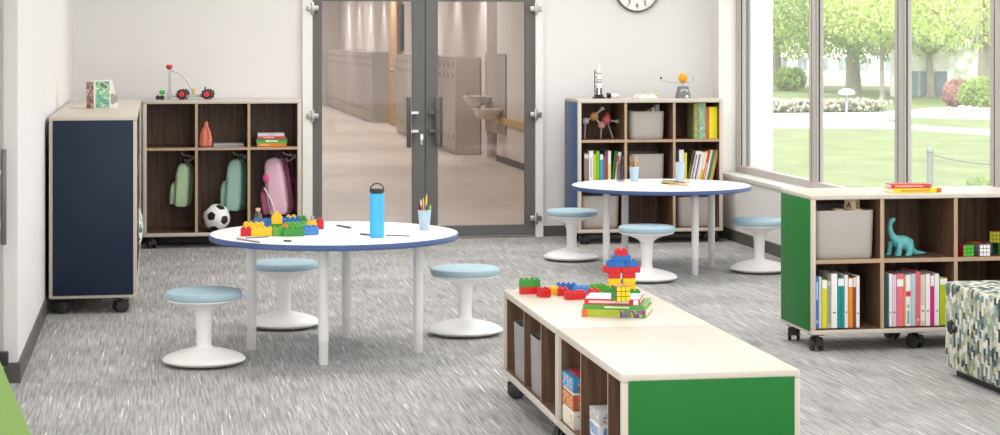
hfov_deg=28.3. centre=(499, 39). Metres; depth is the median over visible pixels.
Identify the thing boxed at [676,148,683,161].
book
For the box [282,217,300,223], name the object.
brick
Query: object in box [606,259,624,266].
brick
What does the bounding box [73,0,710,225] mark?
wall
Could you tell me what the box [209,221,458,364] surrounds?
round table
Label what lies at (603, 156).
book
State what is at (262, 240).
paper sheet
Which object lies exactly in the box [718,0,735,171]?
trim
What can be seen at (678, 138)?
shelf
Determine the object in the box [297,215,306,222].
brick
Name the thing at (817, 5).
window
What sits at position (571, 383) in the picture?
game box
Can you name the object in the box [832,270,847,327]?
book
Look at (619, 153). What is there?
book
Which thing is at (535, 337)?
storage bin
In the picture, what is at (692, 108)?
book
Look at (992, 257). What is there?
shelf
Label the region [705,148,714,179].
book
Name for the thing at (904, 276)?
book
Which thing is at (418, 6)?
door
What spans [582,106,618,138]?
model
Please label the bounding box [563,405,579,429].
game box
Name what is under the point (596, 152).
book
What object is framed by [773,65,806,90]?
shrub
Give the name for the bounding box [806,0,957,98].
tree
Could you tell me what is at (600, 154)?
book
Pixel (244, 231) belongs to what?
brick
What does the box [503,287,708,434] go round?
storage shelf
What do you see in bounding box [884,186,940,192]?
book
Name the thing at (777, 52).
tree
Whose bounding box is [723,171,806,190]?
window sill
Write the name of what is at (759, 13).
pier
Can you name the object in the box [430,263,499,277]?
seat cushion
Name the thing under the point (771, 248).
baseboard
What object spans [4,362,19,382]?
baseboard
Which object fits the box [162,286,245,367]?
stool
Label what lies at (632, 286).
brick
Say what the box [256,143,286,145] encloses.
book
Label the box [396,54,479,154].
lockers
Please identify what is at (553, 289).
brick
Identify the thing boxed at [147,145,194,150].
shelf
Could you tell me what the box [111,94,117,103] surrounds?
picture
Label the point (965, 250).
cube
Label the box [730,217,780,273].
stool
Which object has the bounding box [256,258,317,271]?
seat cushion
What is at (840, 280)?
book
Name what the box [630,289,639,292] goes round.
brick
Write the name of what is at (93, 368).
floor
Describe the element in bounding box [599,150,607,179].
book
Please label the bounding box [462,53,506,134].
fountain
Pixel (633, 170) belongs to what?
pencil cup
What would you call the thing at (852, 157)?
lawn
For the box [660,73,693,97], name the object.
model
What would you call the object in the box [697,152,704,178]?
book
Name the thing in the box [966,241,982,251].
cube
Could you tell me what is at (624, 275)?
brick
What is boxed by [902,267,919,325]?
book
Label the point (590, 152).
book
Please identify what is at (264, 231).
brick
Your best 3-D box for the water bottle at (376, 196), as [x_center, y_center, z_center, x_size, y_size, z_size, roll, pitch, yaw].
[-0.587,0.810,9.443,0.072,0.259,0.070,0,0,-10]
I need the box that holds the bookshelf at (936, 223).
[781,186,999,350]
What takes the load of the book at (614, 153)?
on the storage cabinet at (641, 209)
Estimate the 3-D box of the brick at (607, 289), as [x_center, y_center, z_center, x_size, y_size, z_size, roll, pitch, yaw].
[0.449,1.045,8.231,0.026,0.045,0.026,0,0,-10]
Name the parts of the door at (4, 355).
pull handle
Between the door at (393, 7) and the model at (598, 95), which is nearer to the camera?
the model at (598, 95)
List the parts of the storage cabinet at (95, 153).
panel, panel, panel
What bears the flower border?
on the lawn
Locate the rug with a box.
[0,362,30,434]
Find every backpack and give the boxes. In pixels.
[169,158,194,206]
[220,152,246,210]
[261,150,294,214]
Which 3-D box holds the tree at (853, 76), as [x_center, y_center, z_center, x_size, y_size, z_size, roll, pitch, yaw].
[11.331,-1.352,63.584,8.720,6.232,8.786,0,0,-3]
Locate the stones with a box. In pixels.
[942,105,989,115]
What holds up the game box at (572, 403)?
on the game box at (573, 420)
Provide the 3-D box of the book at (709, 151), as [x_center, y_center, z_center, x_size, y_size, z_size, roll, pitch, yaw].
[1.533,0.947,14.995,0.068,0.241,0.221,0,0,-10]
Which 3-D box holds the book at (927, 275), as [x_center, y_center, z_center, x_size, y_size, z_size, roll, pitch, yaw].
[2.086,1.276,9.820,0.022,0.254,0.191,0,0,-10]
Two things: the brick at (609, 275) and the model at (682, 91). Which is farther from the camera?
the model at (682, 91)
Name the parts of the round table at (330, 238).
leg, leg, leg, leg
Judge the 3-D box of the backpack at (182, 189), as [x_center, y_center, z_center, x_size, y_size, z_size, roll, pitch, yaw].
[-2.337,1.047,14.615,0.180,0.361,0.207,0,0,6]
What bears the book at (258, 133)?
on the book at (284, 136)
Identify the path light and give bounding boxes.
[838,88,854,112]
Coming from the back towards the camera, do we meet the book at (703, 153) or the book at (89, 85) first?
the book at (703, 153)
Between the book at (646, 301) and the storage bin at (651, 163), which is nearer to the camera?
the book at (646, 301)
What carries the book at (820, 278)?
on the bookshelf at (936, 223)
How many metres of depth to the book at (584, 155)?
14.73 m
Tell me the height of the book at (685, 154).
0.220 m
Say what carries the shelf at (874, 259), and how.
attached to the bookshelf at (936, 223)
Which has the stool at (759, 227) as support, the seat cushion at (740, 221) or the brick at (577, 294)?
the seat cushion at (740, 221)
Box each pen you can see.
[236,238,260,242]
[246,236,269,238]
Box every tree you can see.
[773,0,861,89]
[773,0,967,91]
[793,0,988,61]
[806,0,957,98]
[836,0,989,96]
[853,0,989,76]
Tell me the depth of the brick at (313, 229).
9.54 m
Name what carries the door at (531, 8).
in the wall at (230, 48)
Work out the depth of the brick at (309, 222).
9.81 m
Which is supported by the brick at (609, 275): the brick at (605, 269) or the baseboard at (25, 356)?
the brick at (605, 269)
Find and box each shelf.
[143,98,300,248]
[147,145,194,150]
[198,144,247,149]
[250,144,297,149]
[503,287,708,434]
[557,324,799,434]
[581,137,624,142]
[627,137,672,141]
[676,136,718,141]
[816,256,879,263]
[884,248,953,262]
[958,253,999,260]
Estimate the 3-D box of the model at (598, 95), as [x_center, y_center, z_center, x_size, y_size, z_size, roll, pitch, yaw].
[0.749,0.302,14.971,0.090,0.279,0.060,0,0,-10]
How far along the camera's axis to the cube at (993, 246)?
9.89 m
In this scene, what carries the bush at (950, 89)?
on the lawn
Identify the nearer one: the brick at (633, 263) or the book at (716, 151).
the brick at (633, 263)
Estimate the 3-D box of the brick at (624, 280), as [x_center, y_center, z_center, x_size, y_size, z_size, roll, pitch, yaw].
[0.539,1.006,8.296,0.051,0.029,0.051,0,0,-4]
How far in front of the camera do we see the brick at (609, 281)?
8.27 m
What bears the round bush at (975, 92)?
on the lawn
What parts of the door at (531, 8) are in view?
pull handle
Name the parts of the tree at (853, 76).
crown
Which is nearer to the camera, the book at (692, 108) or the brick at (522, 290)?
the brick at (522, 290)
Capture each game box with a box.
[563,370,579,395]
[563,387,579,413]
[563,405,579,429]
[590,405,606,426]
[590,419,606,434]
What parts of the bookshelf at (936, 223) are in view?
panel, panel, panel, panel, panel, panel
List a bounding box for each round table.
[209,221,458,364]
[571,179,751,275]
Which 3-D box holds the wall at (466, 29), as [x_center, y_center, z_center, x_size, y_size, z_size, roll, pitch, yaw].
[-1.459,0.145,33.862,0.250,2.750,36.780,0,0,-10]
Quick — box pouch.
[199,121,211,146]
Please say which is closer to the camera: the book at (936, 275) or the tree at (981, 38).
the book at (936, 275)
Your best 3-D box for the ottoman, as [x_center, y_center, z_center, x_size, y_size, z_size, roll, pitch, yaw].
[2.455,1.308,8.392,0.715,0.425,1.352,0,0,-10]
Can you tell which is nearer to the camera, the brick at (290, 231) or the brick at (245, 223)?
the brick at (290, 231)
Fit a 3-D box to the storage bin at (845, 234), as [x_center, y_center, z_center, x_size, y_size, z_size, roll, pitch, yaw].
[1.647,0.950,9.867,0.313,0.235,0.420,0,0,-10]
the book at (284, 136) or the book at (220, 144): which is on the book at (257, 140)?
the book at (284, 136)
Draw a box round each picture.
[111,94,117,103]
[585,293,642,299]
[620,310,644,317]
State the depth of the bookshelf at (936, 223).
9.86 m
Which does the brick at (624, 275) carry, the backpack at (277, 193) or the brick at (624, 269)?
the brick at (624, 269)
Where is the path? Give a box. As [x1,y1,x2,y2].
[773,107,989,135]
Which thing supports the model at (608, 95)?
on the storage cabinet at (641, 209)
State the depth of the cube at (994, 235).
9.85 m
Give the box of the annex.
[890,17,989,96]
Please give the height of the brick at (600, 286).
0.036 m
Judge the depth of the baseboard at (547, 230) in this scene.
15.33 m
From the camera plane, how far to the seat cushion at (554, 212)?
13.56 m
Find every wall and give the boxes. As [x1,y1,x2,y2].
[4,0,72,362]
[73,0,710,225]
[322,1,338,104]
[339,1,523,162]
[711,0,780,244]
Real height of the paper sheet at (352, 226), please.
0.001 m
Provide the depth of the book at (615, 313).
7.62 m
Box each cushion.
[139,208,142,244]
[165,286,241,302]
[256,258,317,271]
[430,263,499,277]
[546,208,597,216]
[618,223,674,233]
[732,217,780,226]
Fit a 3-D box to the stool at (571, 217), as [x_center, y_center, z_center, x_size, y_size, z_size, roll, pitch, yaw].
[0.495,1.344,13.680,0.387,0.352,0.387,0,0,-5]
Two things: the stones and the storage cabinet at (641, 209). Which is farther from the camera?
the stones
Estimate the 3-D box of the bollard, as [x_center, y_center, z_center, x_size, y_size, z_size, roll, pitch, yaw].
[5.314,1.417,21.358,1.419,0.505,0.080,0,0,22]
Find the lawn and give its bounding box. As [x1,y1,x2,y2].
[773,86,989,187]
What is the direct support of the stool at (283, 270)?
on the floor at (93, 368)
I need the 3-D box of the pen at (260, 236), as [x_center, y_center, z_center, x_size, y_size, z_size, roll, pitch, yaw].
[-1.147,0.935,9.390,0.125,0.006,0.006,0,0,-32]
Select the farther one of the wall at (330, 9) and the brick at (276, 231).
the wall at (330, 9)
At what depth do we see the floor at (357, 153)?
21.60 m
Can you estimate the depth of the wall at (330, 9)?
46.49 m
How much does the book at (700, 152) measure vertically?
0.234 m
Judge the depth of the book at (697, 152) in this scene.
14.87 m
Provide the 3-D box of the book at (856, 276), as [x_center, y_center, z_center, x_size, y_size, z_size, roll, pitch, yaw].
[1.731,1.277,9.758,0.016,0.252,0.191,0,0,-10]
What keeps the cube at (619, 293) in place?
on the book at (591, 298)
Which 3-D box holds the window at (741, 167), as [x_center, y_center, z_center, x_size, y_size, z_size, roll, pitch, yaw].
[2.013,-0.080,14.486,0.061,2.200,1.819,0,0,-10]
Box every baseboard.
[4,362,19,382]
[18,290,52,382]
[141,225,707,242]
[496,155,523,169]
[715,226,780,257]
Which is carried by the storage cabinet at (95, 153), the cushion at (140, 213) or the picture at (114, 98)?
the cushion at (140, 213)
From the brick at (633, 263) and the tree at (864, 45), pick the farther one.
the tree at (864, 45)
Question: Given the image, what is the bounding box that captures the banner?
[400,4,403,50]
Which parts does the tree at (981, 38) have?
crown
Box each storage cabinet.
[49,99,140,313]
[565,97,722,243]
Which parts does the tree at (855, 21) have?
crown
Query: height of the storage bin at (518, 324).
0.225 m
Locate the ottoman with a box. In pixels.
[945,280,999,393]
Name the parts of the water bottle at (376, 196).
lid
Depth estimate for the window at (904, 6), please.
11.95 m
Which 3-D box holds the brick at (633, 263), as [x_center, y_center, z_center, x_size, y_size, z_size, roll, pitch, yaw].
[0.549,0.934,8.297,0.051,0.029,0.051,0,0,-4]
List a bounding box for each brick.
[241,226,250,235]
[243,221,263,227]
[251,226,271,235]
[253,218,270,226]
[271,210,281,223]
[272,226,282,235]
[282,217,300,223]
[283,226,303,235]
[286,221,306,227]
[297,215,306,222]
[302,225,318,234]
[307,220,316,225]
[316,217,323,228]
[519,277,539,286]
[519,286,537,293]
[536,286,550,297]
[549,285,557,294]
[556,282,575,290]
[557,286,567,295]
[564,289,585,299]
[573,284,589,293]
[587,288,599,294]
[589,283,605,292]
[602,265,621,272]
[604,286,610,292]
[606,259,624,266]
[607,273,620,278]
[607,277,620,283]
[611,253,630,260]
[614,248,627,255]
[622,265,639,272]
[622,273,635,277]
[622,278,635,283]
[622,283,635,289]
[625,259,637,266]
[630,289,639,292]
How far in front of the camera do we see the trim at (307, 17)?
14.99 m
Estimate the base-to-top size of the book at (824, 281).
0.236 m
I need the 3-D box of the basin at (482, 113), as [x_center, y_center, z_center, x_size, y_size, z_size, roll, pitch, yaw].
[-0.154,0.883,24.639,0.340,0.194,0.500,0,0,-10]
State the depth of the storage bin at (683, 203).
14.89 m
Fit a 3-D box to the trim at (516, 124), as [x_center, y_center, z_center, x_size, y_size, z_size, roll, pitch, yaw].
[0.754,1.005,20.341,0.030,0.080,9.380,0,0,-10]
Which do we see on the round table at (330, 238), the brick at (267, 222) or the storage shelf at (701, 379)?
the brick at (267, 222)
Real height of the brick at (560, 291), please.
0.036 m
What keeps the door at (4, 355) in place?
in the wall at (38, 34)
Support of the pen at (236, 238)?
on the paper sheet at (262, 240)
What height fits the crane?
0.258 m
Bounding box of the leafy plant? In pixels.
[966,175,989,185]
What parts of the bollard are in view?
post, chain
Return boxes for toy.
[885,218,926,256]
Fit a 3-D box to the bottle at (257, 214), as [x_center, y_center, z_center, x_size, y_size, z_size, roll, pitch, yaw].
[-1.238,0.900,10.132,0.038,0.079,0.038,0,0,-10]
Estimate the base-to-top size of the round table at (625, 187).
0.560 m
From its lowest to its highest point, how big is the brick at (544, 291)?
0.040 m
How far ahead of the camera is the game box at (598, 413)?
6.74 m
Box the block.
[653,104,659,110]
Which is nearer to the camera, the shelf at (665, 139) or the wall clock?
the shelf at (665, 139)
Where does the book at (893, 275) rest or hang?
on the bookshelf at (936, 223)
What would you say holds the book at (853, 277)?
on the bookshelf at (936, 223)
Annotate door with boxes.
[0,149,8,365]
[307,0,424,223]
[388,1,401,126]
[425,0,541,235]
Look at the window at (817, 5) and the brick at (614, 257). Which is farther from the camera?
the window at (817, 5)
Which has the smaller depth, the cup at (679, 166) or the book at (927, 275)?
the book at (927, 275)
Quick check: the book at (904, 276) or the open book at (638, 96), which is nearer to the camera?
the book at (904, 276)
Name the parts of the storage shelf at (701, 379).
panel, panel, panel, panel, panel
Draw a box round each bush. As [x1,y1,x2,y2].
[940,76,965,107]
[957,75,989,108]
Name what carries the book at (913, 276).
on the bookshelf at (936, 223)
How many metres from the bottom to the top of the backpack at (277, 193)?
0.490 m
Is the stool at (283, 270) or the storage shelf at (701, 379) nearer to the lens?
the storage shelf at (701, 379)
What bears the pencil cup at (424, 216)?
on the round table at (330, 238)
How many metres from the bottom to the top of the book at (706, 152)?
0.234 m
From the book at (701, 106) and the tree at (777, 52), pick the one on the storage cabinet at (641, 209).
the book at (701, 106)
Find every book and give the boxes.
[86,81,93,107]
[94,80,108,107]
[109,80,118,107]
[213,142,242,146]
[256,132,283,135]
[256,135,285,138]
[256,138,286,142]
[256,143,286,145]
[581,151,588,181]
[581,302,652,317]
[583,149,592,180]
[583,298,650,309]
[584,293,643,305]
[590,149,598,179]
[593,153,595,179]
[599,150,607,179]
[599,153,602,179]
[602,149,610,179]
[603,156,604,179]
[608,149,617,178]
[615,152,620,178]
[632,93,656,98]
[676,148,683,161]
[684,152,686,178]
[685,149,695,178]
[687,103,697,138]
[688,149,698,178]
[692,149,701,178]
[697,149,707,179]
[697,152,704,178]
[698,102,705,138]
[700,148,710,179]
[703,148,712,179]
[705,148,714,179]
[706,107,708,138]
[708,148,717,179]
[709,106,716,138]
[816,275,821,327]
[816,276,818,328]
[819,269,836,327]
[822,278,826,327]
[823,278,830,327]
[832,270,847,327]
[837,275,843,327]
[842,272,855,327]
[843,271,859,326]
[848,276,852,327]
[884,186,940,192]
[884,269,903,325]
[884,271,891,326]
[884,275,888,326]
[885,183,930,187]
[885,271,895,326]
[896,270,910,325]
[897,270,915,325]
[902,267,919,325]
[904,276,905,325]
[915,269,929,325]
[919,270,933,325]
[920,270,938,324]
[920,273,924,325]
[939,275,946,324]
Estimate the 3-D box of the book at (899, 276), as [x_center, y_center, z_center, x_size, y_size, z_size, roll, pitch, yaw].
[1.945,1.275,9.796,0.035,0.257,0.191,0,0,-10]
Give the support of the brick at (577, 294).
on the storage shelf at (544, 315)
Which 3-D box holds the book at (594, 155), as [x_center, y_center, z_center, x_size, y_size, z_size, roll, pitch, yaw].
[0.687,0.958,14.848,0.013,0.219,0.220,0,0,-10]
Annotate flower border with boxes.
[773,97,892,112]
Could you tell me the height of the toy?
0.190 m
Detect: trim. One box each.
[0,0,3,368]
[302,0,542,236]
[495,117,523,129]
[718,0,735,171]
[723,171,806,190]
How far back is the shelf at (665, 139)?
14.77 m
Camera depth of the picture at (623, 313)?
7.60 m
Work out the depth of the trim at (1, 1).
8.74 m
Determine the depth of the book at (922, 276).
9.72 m
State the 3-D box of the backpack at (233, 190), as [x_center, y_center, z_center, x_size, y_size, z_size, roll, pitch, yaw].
[-1.964,1.048,14.681,0.203,0.430,0.217,0,0,8]
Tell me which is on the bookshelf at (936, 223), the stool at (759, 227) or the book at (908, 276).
the book at (908, 276)
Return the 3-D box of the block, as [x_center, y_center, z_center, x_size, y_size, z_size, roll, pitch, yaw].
[1.180,0.533,14.924,0.036,0.094,0.036,0,0,-27]
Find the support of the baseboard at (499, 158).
attached to the wall at (466, 29)
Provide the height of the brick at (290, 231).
0.043 m
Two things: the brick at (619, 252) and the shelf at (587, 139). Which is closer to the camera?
the brick at (619, 252)
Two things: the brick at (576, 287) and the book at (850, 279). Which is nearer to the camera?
the brick at (576, 287)
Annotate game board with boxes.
[568,368,579,377]
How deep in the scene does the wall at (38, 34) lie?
9.53 m
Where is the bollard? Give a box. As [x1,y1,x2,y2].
[926,147,989,185]
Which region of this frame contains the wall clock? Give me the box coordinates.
[617,0,656,11]
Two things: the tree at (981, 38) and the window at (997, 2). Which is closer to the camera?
the window at (997, 2)
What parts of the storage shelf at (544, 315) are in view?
panel, panel, panel, panel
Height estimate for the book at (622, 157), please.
0.166 m
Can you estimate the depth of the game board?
7.21 m
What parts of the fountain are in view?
plate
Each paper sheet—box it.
[236,238,283,243]
[336,225,396,228]
[358,234,411,237]
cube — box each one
[611,284,629,301]
[832,208,843,210]
[844,199,859,209]
[958,244,973,256]
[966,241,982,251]
[974,243,989,255]
[986,241,997,253]
[990,230,999,242]
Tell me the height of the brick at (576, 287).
0.036 m
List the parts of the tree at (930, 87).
crown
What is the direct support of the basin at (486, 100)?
in the fountain
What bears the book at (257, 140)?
on the book at (257, 144)
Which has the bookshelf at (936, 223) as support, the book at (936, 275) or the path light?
the book at (936, 275)
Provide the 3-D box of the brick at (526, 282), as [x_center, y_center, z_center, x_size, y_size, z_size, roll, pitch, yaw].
[0.124,1.019,8.336,0.086,0.036,0.043,0,0,-8]
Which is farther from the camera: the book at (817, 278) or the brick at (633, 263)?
the book at (817, 278)
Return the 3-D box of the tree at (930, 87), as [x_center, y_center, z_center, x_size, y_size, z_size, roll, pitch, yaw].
[12.607,-0.832,58.004,5.994,5.147,5.969,0,0,-24]
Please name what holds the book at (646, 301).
on the book at (615, 313)
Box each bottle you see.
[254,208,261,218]
[370,183,383,237]
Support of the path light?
on the lawn
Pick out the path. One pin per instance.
(848, 120)
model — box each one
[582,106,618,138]
[592,66,605,98]
[606,93,620,97]
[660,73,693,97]
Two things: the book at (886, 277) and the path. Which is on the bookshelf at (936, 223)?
the book at (886, 277)
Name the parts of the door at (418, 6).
pull handle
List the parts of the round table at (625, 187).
leg, leg, leg, leg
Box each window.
[736,0,811,187]
[812,0,897,187]
[898,0,994,186]
[995,0,999,187]
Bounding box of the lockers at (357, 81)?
[327,50,387,122]
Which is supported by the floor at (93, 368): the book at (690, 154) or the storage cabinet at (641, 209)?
the storage cabinet at (641, 209)
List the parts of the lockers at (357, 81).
locker door, locker door, locker door, locker door, locker door, locker door, locker door, locker door, locker door, locker door, locker door, locker door, locker door, locker door, locker door, locker door, locker door, locker door, locker door, locker door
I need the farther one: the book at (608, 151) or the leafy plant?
the leafy plant
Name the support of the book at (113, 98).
on the storage cabinet at (95, 153)
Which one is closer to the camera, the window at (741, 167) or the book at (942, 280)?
the book at (942, 280)
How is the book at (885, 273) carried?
on the bookshelf at (936, 223)
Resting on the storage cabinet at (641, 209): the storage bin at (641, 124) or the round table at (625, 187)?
the storage bin at (641, 124)
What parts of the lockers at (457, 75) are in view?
locker door, locker door, locker door, locker door, locker door, locker door, locker door, locker door, locker door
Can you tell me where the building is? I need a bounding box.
[773,2,889,85]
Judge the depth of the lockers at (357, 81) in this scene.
38.33 m
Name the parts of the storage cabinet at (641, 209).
panel, panel, panel, panel, panel, panel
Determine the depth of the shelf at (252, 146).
14.56 m
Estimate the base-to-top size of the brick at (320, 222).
0.056 m
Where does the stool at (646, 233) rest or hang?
on the floor at (93, 368)
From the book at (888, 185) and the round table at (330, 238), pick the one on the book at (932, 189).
the book at (888, 185)
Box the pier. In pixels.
[746,0,772,170]
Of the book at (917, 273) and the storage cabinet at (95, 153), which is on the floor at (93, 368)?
the storage cabinet at (95, 153)
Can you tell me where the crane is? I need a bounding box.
[156,65,214,99]
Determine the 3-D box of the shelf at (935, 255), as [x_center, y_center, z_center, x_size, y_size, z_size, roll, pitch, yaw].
[2.015,1.078,9.926,0.360,0.020,0.454,0,0,-10]
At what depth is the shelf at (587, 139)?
14.77 m
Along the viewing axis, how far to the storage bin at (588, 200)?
14.77 m
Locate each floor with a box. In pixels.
[9,233,999,434]
[322,105,532,236]
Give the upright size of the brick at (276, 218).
0.063 m
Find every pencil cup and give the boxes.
[418,209,430,229]
[629,166,638,180]
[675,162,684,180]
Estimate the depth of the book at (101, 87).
12.30 m
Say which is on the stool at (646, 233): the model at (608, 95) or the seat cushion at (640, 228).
the seat cushion at (640, 228)
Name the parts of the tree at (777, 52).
crown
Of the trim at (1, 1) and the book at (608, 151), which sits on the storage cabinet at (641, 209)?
the book at (608, 151)
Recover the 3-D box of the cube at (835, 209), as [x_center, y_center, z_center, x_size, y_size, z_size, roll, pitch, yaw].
[1.660,0.852,9.724,0.047,0.046,0.047,0,0,-14]
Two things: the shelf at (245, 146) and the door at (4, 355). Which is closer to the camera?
the door at (4, 355)
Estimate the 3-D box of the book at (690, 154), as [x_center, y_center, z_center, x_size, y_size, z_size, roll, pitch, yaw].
[1.419,0.950,14.975,0.067,0.234,0.221,0,0,-10]
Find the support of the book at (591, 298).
on the book at (646, 301)
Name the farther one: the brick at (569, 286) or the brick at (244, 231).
the brick at (244, 231)
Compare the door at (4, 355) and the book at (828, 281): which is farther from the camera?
the book at (828, 281)
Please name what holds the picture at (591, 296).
on the book at (591, 298)
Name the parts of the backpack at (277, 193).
cord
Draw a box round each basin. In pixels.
[462,90,491,105]
[472,103,502,118]
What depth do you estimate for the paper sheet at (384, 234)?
9.46 m
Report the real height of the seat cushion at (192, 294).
0.043 m
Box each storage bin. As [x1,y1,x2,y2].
[514,320,523,380]
[531,333,540,396]
[581,192,618,227]
[627,110,663,138]
[627,151,663,178]
[676,195,707,226]
[816,203,872,258]
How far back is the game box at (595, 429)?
6.73 m
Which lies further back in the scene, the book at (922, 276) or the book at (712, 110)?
the book at (712, 110)
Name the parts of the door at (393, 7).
frame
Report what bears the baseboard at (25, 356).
attached to the wall at (38, 34)
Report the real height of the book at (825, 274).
0.264 m
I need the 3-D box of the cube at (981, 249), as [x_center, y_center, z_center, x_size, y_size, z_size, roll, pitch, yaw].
[2.389,1.038,9.805,0.058,0.058,0.058,0,0,-13]
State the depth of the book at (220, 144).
14.56 m
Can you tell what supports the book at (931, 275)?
on the bookshelf at (936, 223)
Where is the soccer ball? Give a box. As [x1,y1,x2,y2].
[203,204,229,230]
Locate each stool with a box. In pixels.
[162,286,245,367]
[256,258,317,329]
[427,263,502,336]
[544,208,599,260]
[618,223,676,282]
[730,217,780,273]
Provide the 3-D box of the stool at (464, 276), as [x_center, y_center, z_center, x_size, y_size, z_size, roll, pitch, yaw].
[-0.181,1.344,10.219,0.387,0.352,0.387,0,0,-43]
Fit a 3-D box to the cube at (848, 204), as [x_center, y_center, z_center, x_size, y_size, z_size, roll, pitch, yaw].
[1.735,0.813,9.757,0.057,0.056,0.057,0,0,42]
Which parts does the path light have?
post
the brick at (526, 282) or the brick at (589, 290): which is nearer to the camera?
the brick at (589, 290)
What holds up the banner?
attached to the wall at (466, 29)

